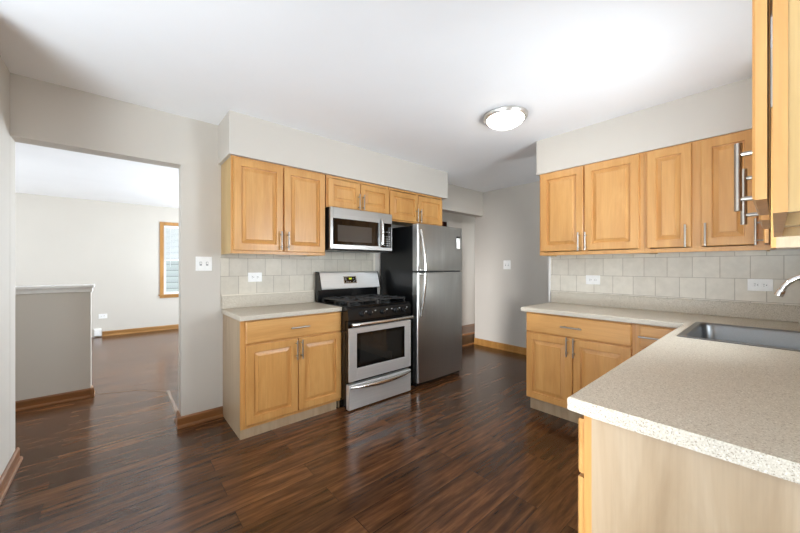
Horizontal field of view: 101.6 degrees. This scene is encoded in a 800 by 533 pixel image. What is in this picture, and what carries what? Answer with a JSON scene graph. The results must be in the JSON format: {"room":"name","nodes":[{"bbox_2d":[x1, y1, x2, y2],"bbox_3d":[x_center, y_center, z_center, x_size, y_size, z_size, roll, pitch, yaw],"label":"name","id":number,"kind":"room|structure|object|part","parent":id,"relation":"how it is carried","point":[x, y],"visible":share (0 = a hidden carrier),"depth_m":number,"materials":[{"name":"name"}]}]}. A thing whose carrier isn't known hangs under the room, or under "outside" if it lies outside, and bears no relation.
{"room":"kitchen","nodes":[
{"label":"kitchen","id":0,"kind":"room"},
{"bbox_2d":[0,55,9,476],"bbox_3d":[-2.207,0.040,1.669,0.140,2.490,0.815,0,0,-41],"label":"wall","id":1,"kind":"structure","parent":0,"point":[4,72],"depth_m":1.93,"materials":[{"name":"beige paint"}]},
{"bbox_2d":[0,447,22,504],"bbox_3d":[-2.204,1.242,1.794,0.028,0.085,1.000,0,0,-41],"label":"baseboard","id":2,"kind":"structure","parent":1,"relation":"attached to","point":[8,474],"depth_m":1.96,"materials":[{"name":"brown wood"}]},
{"bbox_2d":[15,292,90,400],"bbox_3d":[-4.270,0.767,2.250,3.107,1.035,0.120,0,0,-41],"label":"wall","id":3,"kind":"structure","parent":0,"point":[53,330],"depth_m":3.05,"materials":[{"name":"beige paint"}]},
{"bbox_2d":[15,387,93,411],"bbox_3d":[-4.212,1.242,2.203,3.132,0.085,0.028,0,0,-41],"label":"baseboard","id":4,"kind":"structure","parent":3,"relation":"attached to","point":[47,400],"depth_m":3.04,"materials":[{"name":"brown wood"}]},
{"bbox_2d":[15,284,94,294],"bbox_3d":[-4.261,0.215,2.259,3.132,0.070,0.190,0,0,-41],"label":"half wall cap","id":5,"kind":"object","parent":3,"relation":"on","point":[39,289],"visible":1,"depth_m":3.05,"materials":[{"name":"white paint"}]},
{"bbox_2d":[15,193,178,336],"bbox_3d":[-5.706,0.040,5.878,6.100,2.490,0.120,0,0,-41],"label":"wall","id":6,"kind":"structure","parent":0,"point":[114,247],"depth_m":6.00,"materials":[{"name":"beige paint"}]},
{"bbox_2d":[98,314,106,318],"bbox_3d":[-5.468,0.915,6.000,0.120,0.084,0.009,0,0,-41],"label":"wall outlet","id":7,"kind":"object","parent":6,"relation":"attached to","point":[100,316],"visible":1,"depth_m":6.00,"materials":[{"name":"white plastic"}]},
{"bbox_2d":[102,324,178,336],"bbox_3d":[-4.412,1.240,6.905,2.800,0.090,0.028,0,0,-41],"label":"baseboard","id":8,"kind":"structure","parent":6,"relation":"attached to","point":[175,326],"depth_m":6.34,"materials":[{"name":"brown wood"}]},
{"bbox_2d":[159,222,178,297],"bbox_3d":[-4.442,-0.133,6.924,1.110,1.535,0.130,0,0,-41],"label":"window","id":9,"kind":"structure","parent":6,"relation":"in","point":[163,294],"depth_m":6.58,"materials":[{"name":"brown wood"}]},
{"bbox_2d":[164,226,178,266],"bbox_3d":[-4.439,-0.412,6.920,0.920,0.835,0.043,0,0,-41],"label":"window blind","id":10,"kind":"object","parent":9,"relation":"attached to","point":[167,228],"visible":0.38,"depth_m":6.69,"materials":[{"name":"white plastic"}]},
{"bbox_3d":[-4.473,-0.135,6.960,0.940,1.400,0.035,0,0,-41],"label":"sash","id":11,"kind":"part","parent":9,"relation":"part of","materials":[{"name":"white paint"}]},
{"bbox_2d":[96,390,132,394],"bbox_3d":[-2.904,1.282,3.325,0.301,0.005,0.018,0,0,-20],"label":"trim","id":12,"kind":"structure","parent":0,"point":[129,390],"depth_m":3.32,"materials":[{"name":"brown wood"}]},
{"bbox_2d":[10,73,482,458],"bbox_3d":[-1.716,0.040,2.736,8.000,2.490,0.140,0,0,-41],"label":"wall","id":13,"kind":"structure","parent":0,"point":[42,113],"depth_m":2.61,"materials":[{"name":"beige paint"}]},
{"bbox_2d":[166,390,177,415],"bbox_3d":[-2.126,1.280,3.055,0.035,0.009,0.800,0,0,-41],"label":"trim","id":14,"kind":"structure","parent":13,"relation":"attached to","point":[173,404],"depth_m":3.08,"materials":[{"name":"brown wood"}]},
{"bbox_2d":[174,410,180,426],"bbox_3d":[-1.815,1.242,2.661,0.028,0.085,0.161,0,0,-41],"label":"jamb","id":15,"kind":"object","parent":13,"relation":"attached to","point":[177,411],"visible":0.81,"depth_m":2.68,"materials":[{"name":"brown wood"}]},
{"bbox_2d":[177,406,222,428],"bbox_3d":[-1.641,1.242,2.689,0.326,0.085,0.028,0,0,-41],"label":"baseboard","id":16,"kind":"structure","parent":13,"relation":"attached to","point":[214,413],"depth_m":2.68,"materials":[{"name":"brown wood"}]},
{"bbox_2d":[196,257,211,270],"bbox_3d":[-1.628,-0.023,2.708,0.118,0.118,0.017,0,0,-41],"label":"light switch","id":17,"kind":"object","parent":13,"relation":"attached to","point":[202,263],"visible":1,"depth_m":2.71,"materials":[{"name":"white plastic"}]},
{"bbox_2d":[248,272,261,281],"bbox_3d":[-1.320,0.097,2.970,0.120,0.084,0.009,0,0,-41],"label":"wall outlet","id":18,"kind":"object","parent":13,"relation":"attached to","point":[252,277],"visible":1,"depth_m":2.97,"materials":[{"name":"white plastic"}]},
{"bbox_2d":[222,291,313,308],"bbox_3d":[-1.204,0.310,3.067,0.850,0.110,0.013,0,0,-41],"label":"backsplash","id":19,"kind":"structure","parent":13,"relation":"attached to","point":[239,301],"depth_m":3.02,"materials":[{"name":"beige laminate"}]},
{"bbox_2d":[221,155,324,255],"bbox_3d":[-1.104,-0.485,2.910,0.808,0.765,0.400,0,0,-41],"label":"upper cabinet","id":20,"kind":"object","parent":13,"relation":"attached to","point":[267,208],"visible":1,"depth_m":2.74,"materials":[{"name":"brown wood"}]},
{"bbox_3d":[-1.151,-0.489,2.667,0.389,0.722,0.020,0,0,-41],"label":"door","id":21,"kind":"part","parent":20,"relation":"part of","materials":[{"name":"brown wood"}]},
{"bbox_3d":[-1.002,-0.219,2.758,0.012,0.156,0.038,0,0,-41],"label":"handle","id":22,"kind":"part","parent":20,"relation":"part of","materials":[{"name":"silver metal"}]},
{"bbox_3d":[-0.957,-0.219,2.797,0.012,0.156,0.038,0,0,-41],"label":"handle","id":23,"kind":"part","parent":20,"relation":"part of","materials":[{"name":"silver metal"}]},
{"bbox_3d":[-0.850,-0.489,2.929,0.385,0.722,0.020,0,0,-41],"label":"door","id":24,"kind":"part","parent":20,"relation":"part of","materials":[{"name":"brown wood"}]},
{"bbox_2d":[220,249,372,307],"bbox_3d":[-0.927,0.101,3.323,1.618,0.508,0.008,0,0,-41],"label":"backsplash","id":25,"kind":"structure","parent":13,"relation":"attached to","point":[280,273],"depth_m":3.13,"materials":[{"name":"beige tile"}]},
{"bbox_2d":[218,110,447,199],"bbox_3d":[-0.469,-1.038,3.486,2.555,0.333,0.363,0,0,-41],"label":"soffit","id":26,"kind":"structure","parent":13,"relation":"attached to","point":[240,135],"depth_m":3.00,"materials":[{"name":"beige paint"}]},
{"bbox_2d":[325,175,388,213],"bbox_3d":[-0.506,-0.716,3.429,0.755,0.305,0.400,0,0,-41],"label":"upper cabinet","id":27,"kind":"object","parent":13,"relation":"attached to","point":[340,192],"visible":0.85,"depth_m":3.27,"materials":[{"name":"brown wood"}]},
{"bbox_3d":[-0.545,-0.703,3.194,0.357,0.270,0.020,0,0,-41],"label":"door","id":28,"kind":"part","parent":27,"relation":"part of","materials":[{"name":"brown wood"}]},
{"bbox_3d":[-0.408,-0.648,3.274,0.012,0.156,0.038,0,0,-41],"label":"handle","id":29,"kind":"part","parent":27,"relation":"part of","materials":[{"name":"silver metal"}]},
{"bbox_3d":[-0.265,-0.703,3.437,0.367,0.270,0.020,0,0,-41],"label":"door","id":30,"kind":"part","parent":27,"relation":"part of","materials":[{"name":"brown wood"}]},
{"bbox_2d":[373,254,374,270],"bbox_3d":[-0.306,0.101,3.861,0.025,0.508,0.010,0,0,-41],"label":"trim","id":31,"kind":"structure","parent":13,"relation":"attached to","point":[373,254],"depth_m":3.85,"materials":[{"name":"beige tile"}]},
{"bbox_2d":[388,187,441,225],"bbox_3d":[0.111,-0.686,3.965,0.866,0.363,0.400,0,0,-41],"label":"upper cabinet","id":32,"kind":"object","parent":13,"relation":"attached to","point":[406,208],"visible":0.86,"depth_m":3.81,"materials":[{"name":"brown wood"}]},
{"bbox_3d":[0.047,-0.677,3.709,0.422,0.316,0.020,0,0,-41],"label":"door","id":33,"kind":"part","parent":32,"relation":"part of","materials":[{"name":"brown wood"}]},
{"bbox_3d":[0.370,-0.677,3.990,0.422,0.316,0.020,0,0,-41],"label":"door","id":34,"kind":"part","parent":32,"relation":"part of","materials":[{"name":"brown wood"}]},
{"bbox_2d":[0,329,580,532],"bbox_3d":[-0.602,1.335,3.055,10.100,0.100,11.200,0,0,-41],"label":"floor","id":35,"kind":"structure","parent":0,"point":[466,450],"depth_m":2.12,"materials":[{"name":"brown wood"}]},
{"bbox_2d":[94,328,100,335],"bbox_3d":[-5.505,1.200,5.936,0.100,0.130,0.056,0,0,-41],"label":"box","id":36,"kind":"object","parent":35,"relation":"on","point":[97,332],"visible":1,"depth_m":5.91,"materials":[{"name":"white plastic"}]},
{"bbox_2d":[223,311,340,439],"bbox_3d":[-1.015,0.845,2.864,0.846,0.880,0.585,0,0,-41],"label":"base cabinet","id":37,"kind":"object","parent":35,"relation":"on","point":[282,371],"visible":0.94,"depth_m":2.62,"materials":[{"name":"brown wood"}]},
{"bbox_3d":[-0.997,0.889,2.556,0.402,0.596,0.020,0,0,-41],"label":"door","id":38,"kind":"part","parent":37,"relation":"part of","materials":[{"name":"brown wood"}]},
{"bbox_2d":[221,290,341,321],"bbox_3d":[-1.028,0.323,2.868,0.855,0.160,0.559,0,0,-41],"label":"countertop","id":39,"kind":"structure","parent":37,"relation":"on","point":[250,306],"depth_m":2.89,"materials":[{"name":"beige laminate"}]},
{"bbox_3d":[-0.842,0.496,2.691,0.812,0.166,0.020,0,0,-41],"label":"drawer","id":40,"kind":"part","parent":37,"relation":"part of","materials":[{"name":"brown wood"}]},
{"bbox_3d":[-0.838,0.679,2.656,0.012,0.156,0.038,0,0,-41],"label":"handle","id":41,"kind":"part","parent":37,"relation":"part of","materials":[{"name":"silver metal"}]},
{"bbox_3d":[-0.817,0.496,2.673,0.158,0.012,0.038,0,0,-41],"label":"handle","id":42,"kind":"part","parent":37,"relation":"part of","materials":[{"name":"silver metal"}]},
{"bbox_3d":[-0.805,0.679,2.684,0.012,0.156,0.038,0,0,-41],"label":"handle","id":43,"kind":"part","parent":37,"relation":"part of","materials":[{"name":"silver metal"}]},
{"bbox_3d":[-0.687,0.889,2.825,0.402,0.596,0.020,0,0,-41],"label":"door","id":44,"kind":"part","parent":37,"relation":"part of","materials":[{"name":"brown wood"}]},
{"bbox_2d":[315,271,413,410],"bbox_3d":[-0.354,0.669,3.325,0.756,1.232,0.708,0,0,-41],"label":"gas range","id":45,"kind":"object","parent":35,"relation":"on","point":[375,331],"visible":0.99,"depth_m":3.12,"materials":[{"name":"silver metal"}]},
{"bbox_3d":[-0.537,0.142,3.503,0.164,0.080,0.004,0,-17,-41],"label":"display frame","id":46,"kind":"part","parent":45,"relation":"part of","materials":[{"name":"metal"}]},
{"bbox_2d":[319,299,407,308],"bbox_3d":[-0.369,0.369,3.342,0.756,0.021,0.540,0,0,-41],"label":"cooktop","id":47,"kind":"object","parent":45,"relation":"in","point":[390,303],"depth_m":3.20,"materials":[{"name":"black metal"}]},
{"bbox_3d":[-0.187,0.428,3.132,0.752,0.114,0.047,0,0,-41],"label":"control panel","id":48,"kind":"part","parent":45,"relation":"part of","materials":[{"name":"black metal"}]},
{"bbox_3d":[-0.184,1.163,3.130,0.740,0.220,0.050,0,0,-41],"label":"storage drawer","id":49,"kind":"part","parent":45,"relation":"part of","materials":[{"name":"metal"}]},
{"bbox_2d":[346,314,413,383],"bbox_3d":[-0.161,0.765,3.103,0.744,0.550,0.120,0,0,-41],"label":"oven","id":50,"kind":"object","parent":45,"relation":"in","point":[377,347],"depth_m":3.07,"materials":[{"name":"silver glass"}]},
{"bbox_3d":[-0.153,1.085,3.093,0.717,0.045,0.063,0,0,-41],"label":"drawer handle","id":51,"kind":"part","parent":45,"relation":"part of","materials":[{"name":"metal"}]},
{"bbox_2d":[381,223,461,385],"bbox_3d":[0.286,0.411,3.872,0.748,1.748,0.730,0,0,-41],"label":"refrigerator","id":52,"kind":"object","parent":35,"relation":"on","point":[423,266],"visible":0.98,"depth_m":3.60,"materials":[{"name":"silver metal"}]},
{"bbox_3d":[0.245,0.297,3.413,0.033,0.461,0.090,0,0,-41],"label":"handle","id":53,"kind":"part","parent":52,"relation":"part of","materials":[{"name":"metal"}]},
{"bbox_3d":[0.245,-0.172,3.413,0.033,0.435,0.090,0,0,-41],"label":"handle","id":54,"kind":"part","parent":52,"relation":"part of","materials":[{"name":"metal"}]},
{"bbox_3d":[0.446,0.648,3.688,0.748,1.170,0.087,0,0,-41],"label":"fridge door","id":55,"kind":"part","parent":52,"relation":"part of","materials":[{"name":"metal"}]},
{"bbox_3d":[0.446,-0.202,3.688,0.748,0.502,0.087,0,0,-41],"label":"freezer door","id":56,"kind":"part","parent":52,"relation":"part of","materials":[{"name":"metal"}]},
{"bbox_2d":[456,236,459,248],"bbox_3d":[0.687,-0.281,3.836,0.062,0.142,0.008,0,0,-41],"label":"paper tag","id":57,"kind":"object","parent":52,"relation":"attached to","point":[457,237],"visible":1,"depth_m":3.84,"materials":[{"name":"white paper"}]},
{"bbox_2d":[462,334,474,344],"bbox_3d":[1.398,1.202,5.906,3.140,0.165,0.480,0,0,-41],"label":"stair step","id":58,"kind":"structure","parent":35,"relation":"on","point":[467,339],"depth_m":5.35,"materials":[{"name":"brown wood"}]},
{"bbox_2d":[526,312,635,422],"bbox_3d":[1.607,0.845,2.796,0.646,0.880,0.815,0,0,-41],"label":"base cabinet","id":59,"kind":"object","parent":35,"relation":"on","point":[565,354],"visible":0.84,"depth_m":2.66,"materials":[{"name":"brown wood"}]},
{"bbox_3d":[1.262,0.870,2.773,0.020,0.574,0.388,0,0,-41],"label":"door","id":60,"kind":"part","parent":59,"relation":"part of","materials":[{"name":"brown wood"}]},
{"bbox_3d":[1.347,0.649,2.632,0.038,0.156,0.012,0,0,-41],"label":"handle","id":61,"kind":"part","parent":59,"relation":"part of","materials":[{"name":"silver metal"}]},
{"bbox_3d":[1.367,0.492,2.608,0.038,0.012,0.158,0,0,-41],"label":"handle","id":62,"kind":"part","parent":59,"relation":"part of","materials":[{"name":"silver metal"}]},
{"bbox_3d":[1.381,0.649,2.593,0.038,0.156,0.012,0,0,-41],"label":"handle","id":63,"kind":"part","parent":59,"relation":"part of","materials":[{"name":"silver metal"}]},
{"bbox_3d":[1.393,0.492,2.622,0.020,0.158,0.788,0,0,-41],"label":"drawer","id":64,"kind":"part","parent":59,"relation":"part of","materials":[{"name":"brown wood"}]},
{"bbox_3d":[1.414,0.782,2.628,0.019,0.755,0.815,0,0,-41],"label":"frame","id":65,"kind":"part","parent":59,"relation":"part of","materials":[{"name":"brown wood"}]},
{"bbox_3d":[1.524,0.870,2.473,0.020,0.574,0.391,0,0,-41],"label":"door","id":66,"kind":"part","parent":59,"relation":"part of","materials":[{"name":"brown wood"}]},
{"bbox_2d":[636,324,676,353],"bbox_3d":[1.967,0.845,2.382,0.646,0.880,0.280,0,0,-41],"label":"base cabinet","id":67,"kind":"object","parent":35,"relation":"on","point":[646,335],"visible":0.19,"depth_m":2.24,"materials":[{"name":"brown wood"}]},
{"bbox_3d":[1.712,0.488,2.211,0.038,0.012,0.158,0,0,-41],"label":"handle","id":68,"kind":"part","parent":67,"relation":"part of","materials":[{"name":"silver metal"}]},
{"bbox_3d":[1.761,0.488,2.199,0.020,0.150,0.238,0,0,-41],"label":"drawer","id":69,"kind":"part","parent":67,"relation":"part of","materials":[{"name":"brown wood"}]},
{"bbox_2d":[578,415,799,532],"bbox_3d":[1.599,0.845,1.463,2.378,0.880,0.700,0,0,-41],"label":"base cabinet","id":70,"kind":"object","parent":35,"relation":"on","point":[629,481],"visible":0.4,"depth_m":0.77,"materials":[{"name":"brown wood"}]},
{"bbox_3d":[0.673,0.503,1.058,0.433,0.152,0.020,0,0,-41],"label":"drawer","id":71,"kind":"part","parent":70,"relation":"part of","materials":[{"name":"brown wood"}]},
{"bbox_3d":[0.673,0.885,1.058,0.433,0.589,0.020,0,0,-41],"label":"door","id":72,"kind":"part","parent":70,"relation":"part of","materials":[{"name":"brown wood"}]},
{"bbox_3d":[1.413,0.795,1.676,2.378,0.780,0.019,0,0,-41],"label":"frame","id":73,"kind":"part","parent":70,"relation":"part of","materials":[{"name":"brown wood"}]},
{"bbox_2d":[521,291,799,483],"bbox_3d":[1.236,0.329,1.872,2.414,0.148,1.800,0,0,-41],"label":"countertop","id":74,"kind":"structure","parent":70,"relation":"on","point":[739,404],"depth_m":1.01,"materials":[{"name":"beige stone"}]},
{"bbox_2d":[677,322,799,351],"bbox_3d":[1.880,0.454,1.701,0.664,0.187,0.580,0,0,-41],"label":"sink","id":75,"kind":"object","parent":74,"relation":"in","point":[789,340],"visible":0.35,"depth_m":1.90,"materials":[{"name":"metal"}]},
{"bbox_2d":[774,275,799,296],"bbox_3d":[1.992,0.197,1.577,0.128,0.327,0.242,0,0,-41],"label":"faucet","id":76,"kind":"object","parent":74,"relation":"on","point":[781,291],"visible":1,"depth_m":1.61,"materials":[{"name":"silver metal"}]},
{"bbox_3d":[1.963,0.167,1.552,0.024,0.267,0.215,0,0,-41],"label":"spout","id":77,"kind":"part","parent":76,"relation":"part of","materials":[{"name":"silver metal"}]},
{"bbox_2d":[325,206,391,252],"bbox_3d":[-0.481,-0.355,3.404,0.746,0.408,0.452,0,0,-41],"label":"microwave","id":78,"kind":"object","parent":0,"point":[346,230],"visible":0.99,"depth_m":3.23,"materials":[{"name":"silver metal"}]},
{"bbox_3d":[-0.186,-0.350,3.398,0.028,0.299,0.054,0,0,-41],"label":"door handle","id":79,"kind":"part","parent":78,"relation":"part of","materials":[{"name":"metal"}]},
{"bbox_3d":[-0.143,-0.363,3.482,0.133,0.392,0.024,0,0,-41],"label":"panel frame","id":80,"kind":"part","parent":78,"relation":"part of","materials":[{"name":"metal"}]},
{"bbox_2d":[0,0,772,207],"bbox_3d":[-0.602,-1.255,3.055,10.100,0.100,11.200,0,0,-41],"label":"ceiling","id":81,"kind":"structure","parent":0,"point":[414,81],"depth_m":1.96,"materials":[{"name":"white paint"}]},
{"bbox_2d":[483,105,527,129],"bbox_3d":[0.842,-1.161,2.606,0.344,0.088,0.344,0,0,-41],"label":"ceiling light","id":82,"kind":"object","parent":81,"relation":"attached to","point":[504,117],"visible":1,"depth_m":2.52,"materials":[{"name":"white glass"}]},
{"bbox_2d":[770,0,772,107],"bbox_3d":[1.719,-1.042,1.315,2.420,0.325,0.330,0,0,-41],"label":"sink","id":83,"kind":"object","parent":81,"relation":"attached to","point":[771,1],"depth_m":1.79,"materials":[{"name":"beige paint"}]},
{"bbox_2d":[442,212,474,325],"bbox_3d":[0.959,0.040,5.908,3.800,2.490,0.100,0,0,-41],"label":"wall","id":84,"kind":"structure","parent":0,"point":[466,223],"depth_m":6.11,"materials":[{"name":"beige paint"}]},
{"bbox_2d":[462,323,474,335],"bbox_3d":[1.403,1.105,5.900,3.140,0.030,0.495,0,0,-41],"label":"trim","id":85,"kind":"structure","parent":84,"relation":"attached to","point":[469,329],"depth_m":5.64,"materials":[{"name":"brown wood"}]},
{"bbox_2d":[475,181,548,347],"bbox_3d":[2.464,0.040,4.116,0.120,2.490,3.580,0,0,-41],"label":"wall","id":86,"kind":"structure","parent":0,"point":[508,228],"depth_m":4.95,"materials":[{"name":"beige paint"}]},
{"bbox_2d":[474,338,525,354],"bbox_3d":[1.798,1.235,4.769,0.028,0.100,1.720,0,0,-41],"label":"baseboard","id":87,"kind":"structure","parent":86,"relation":"attached to","point":[501,346],"depth_m":5.04,"materials":[{"name":"brown wood"}]},
{"bbox_2d":[503,260,510,268],"bbox_3d":[1.628,-0.025,4.973,0.017,0.135,0.118,0,0,-41],"label":"light switch","id":88,"kind":"object","parent":86,"relation":"attached to","point":[506,263],"visible":1,"depth_m":4.97,"materials":[{"name":"white plastic"}]},
{"bbox_2d":[537,77,751,175],"bbox_3d":[1.915,-1.042,2.689,0.320,0.325,1.466,0,0,-41],"label":"soffit","id":89,"kind":"structure","parent":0,"point":[726,109],"depth_m":2.44,"materials":[{"name":"beige paint"}]},
{"bbox_2d":[549,249,799,305],"bbox_3d":[2.189,0.040,2.718,0.130,2.490,1.830,0,0,-41],"label":"wall","id":90,"kind":"structure","parent":0,"point":[779,249],"depth_m":2.51,"materials":[{"name":"beige tile"}]},
{"bbox_2d":[549,256,550,301],"bbox_3d":[1.541,0.129,3.355,0.012,0.471,0.021,0,0,-41],"label":"trim","id":91,"kind":"structure","parent":90,"relation":"attached to","point":[549,256],"depth_m":3.35,"materials":[{"name":"white paint"}]},
{"bbox_2d":[586,275,599,284],"bbox_3d":[1.801,0.125,3.046,0.009,0.084,0.120,0,0,-41],"label":"wall outlet","id":92,"kind":"object","parent":90,"relation":"attached to","point":[590,279],"visible":1,"depth_m":3.04,"materials":[{"name":"white plastic"}]},
{"bbox_2d":[540,152,649,255],"bbox_3d":[1.701,-0.489,2.890,0.380,0.772,0.815,0,0,-41],"label":"upper cabinet","id":93,"kind":"object","parent":90,"relation":"attached to","point":[594,208],"visible":0.97,"depth_m":2.75,"materials":[{"name":"brown wood"}]},
{"bbox_3d":[1.459,-0.501,2.952,0.020,0.724,0.373,0,0,-41],"label":"door","id":94,"kind":"part","parent":93,"relation":"part of","materials":[{"name":"brown wood"}]},
{"bbox_3d":[1.576,-0.216,2.773,0.038,0.156,0.012,0,0,-41],"label":"handle","id":95,"kind":"part","parent":93,"relation":"part of","materials":[{"name":"silver metal"}]},
{"bbox_3d":[1.716,-0.501,2.656,0.020,0.724,0.386,0,0,-41],"label":"door","id":96,"kind":"part","parent":93,"relation":"part of","materials":[{"name":"brown wood"}]},
{"bbox_2d":[551,250,799,305],"bbox_3d":[2.143,0.074,2.665,0.008,0.362,1.810,0,0,-41],"label":"backsplash","id":97,"kind":"structure","parent":90,"relation":"attached to","point":[713,276],"depth_m":2.55,"materials":[{"name":"beige tile"}]},
{"bbox_2d":[551,291,799,322],"bbox_3d":[2.128,0.310,2.663,0.015,0.110,1.768,0,0,-41],"label":"backsplash","id":98,"kind":"structure","parent":90,"relation":"attached to","point":[776,312],"depth_m":2.52,"materials":[{"name":"beige laminate"}]},
{"bbox_2d":[644,129,770,253],"bbox_3d":[2.179,-0.489,2.341,0.380,0.772,0.640,0,0,-41],"label":"upper cabinet","id":99,"kind":"object","parent":90,"relation":"attached to","point":[689,187],"visible":0.91,"depth_m":2.27,"materials":[{"name":"brown wood"}]},
{"bbox_3d":[1.958,-0.501,2.378,0.020,0.724,0.255,0,0,-41],"label":"door","id":100,"kind":"part","parent":99,"relation":"part of","materials":[{"name":"brown wood"}]},
{"bbox_3d":[2.000,-0.216,2.286,0.038,0.156,0.012,0,0,-41],"label":"handle","id":101,"kind":"part","parent":99,"relation":"part of","materials":[{"name":"silver metal"}]},
{"bbox_3d":[2.067,-0.216,2.208,0.038,0.156,0.012,0,0,-41],"label":"handle","id":102,"kind":"part","parent":99,"relation":"part of","materials":[{"name":"silver metal"}]},
{"bbox_3d":[2.159,-0.501,2.147,0.020,0.724,0.263,0,0,-41],"label":"door","id":103,"kind":"part","parent":99,"relation":"part of","materials":[{"name":"brown wood"}]},
{"bbox_2d":[747,279,772,291],"bbox_3d":[2.489,0.128,2.254,0.009,0.084,0.120,0,0,-41],"label":"wall outlet","id":104,"kind":"object","parent":90,"relation":"attached to","point":[752,284],"visible":1,"depth_m":2.25,"materials":[{"name":"white plastic"}]},
{"bbox_2d":[752,282,758,286],"bbox_3d":[2.474,0.128,2.268,0.003,0.034,0.030,0,0,-41],"label":"receptacle","id":105,"kind":"object","parent":104,"relation":"attached to","point":[754,284],"depth_m":2.27,"materials":[{"name":"white plastic"}]},
{"bbox_2d":[761,283,767,287],"bbox_3d":[2.501,0.128,2.236,0.003,0.034,0.030,0,0,-41],"label":"receptacle","id":106,"kind":"object","parent":104,"relation":"attached to","point":[763,285],"depth_m":2.24,"materials":[{"name":"white plastic"}]},
{"bbox_3d":[2.319,0.040,1.539,3.720,2.490,0.120,0,0,-41],"label":"wall","id":107,"kind":"structure","parent":0,"visible":0},
{"bbox_2d":[734,0,799,226],"bbox_3d":[0.921,-0.489,0.648,0.330,0.772,0.370,0,0,-41],"label":"upper cabinet","id":108,"kind":"object","parent":107,"relation":"attached to","point":[786,13],"visible":1,"depth_m":0.63,"materials":[{"name":"brown wood"}]},
{"bbox_3d":[0.873,-0.228,0.825,0.015,0.172,0.040,0,0,-41],"label":"handle","id":109,"kind":"part","parent":108,"relation":"part of","materials":[{"name":"silver metal"}]},
{"bbox_3d":[0.822,-0.497,0.741,0.298,0.731,0.020,0,0,-41],"label":"door","id":110,"kind":"part","parent":108,"relation":"part of","materials":[{"name":"brown wood"}]},
{"bbox_3d":[0.850,-0.489,0.730,0.330,0.772,0.019,0,0,-41],"label":"frame","id":111,"kind":"part","parent":108,"relation":"part of","materials":[{"name":"brown wood"}]},
{"bbox_2d":[740,0,799,236],"bbox_3d":[1.219,-0.489,0.907,0.455,0.772,0.370,0,0,-41],"label":"upper cabinet","id":112,"kind":"object","parent":107,"relation":"attached to","point":[765,220],"visible":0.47,"depth_m":0.98,"materials":[{"name":"brown wood"}]},
{"bbox_3d":[1.050,-0.211,0.979,0.015,0.168,0.040,0,0,-41],"label":"handle","id":113,"kind":"part","parent":112,"relation":"part of","materials":[{"name":"silver metal"}]},
{"bbox_3d":[1.161,-0.497,1.036,0.332,0.731,0.020,0,0,-41],"label":"door","id":114,"kind":"part","parent":112,"relation":"part of","materials":[{"name":"brown wood"}]},
{"bbox_3d":[1.147,-0.489,0.989,0.455,0.772,0.019,0,0,-41],"label":"frame","id":115,"kind":"part","parent":112,"relation":"part of","materials":[{"name":"brown wood"}]},
{"bbox_2d":[754,107,799,249],"bbox_3d":[2.244,-0.489,1.805,0.315,0.772,0.380,0,0,-41],"label":"upper cabinet","id":116,"kind":"object","parent":107,"relation":"attached to","point":[789,242],"visible":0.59,"depth_m":1.79,"materials":[{"name":"brown wood"}]},
{"bbox_3d":[2.073,-0.203,1.883,0.012,0.156,0.038,0,0,-41],"label":"handle","id":117,"kind":"part","parent":116,"relation":"part of","materials":[{"name":"silver metal"}]},
{"bbox_3d":[2.153,-0.497,1.914,0.290,0.731,0.020,0,0,-41],"label":"door","id":118,"kind":"part","parent":116,"relation":"part of","materials":[{"name":"brown wood"}]},
{"bbox_3d":[2.168,-0.489,1.892,0.315,0.772,0.019,0,0,-41],"label":"frame","id":119,"kind":"part","parent":116,"relation":"part of","materials":[{"name":"brown wood"}]},
{"label":"outside","id":120,"kind":"structure","parent":0,"visible":0},
{"bbox_2d":[166,229,178,291],"bbox_3d":[-6.560,-0.715,9.071,12.000,6.000,0.300,0,0,-41],"label":"neighbouring house","id":121,"kind":"structure","parent":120,"point":[172,273],"depth_m":9.07,"materials":[{"name":"grey"}]}
]}

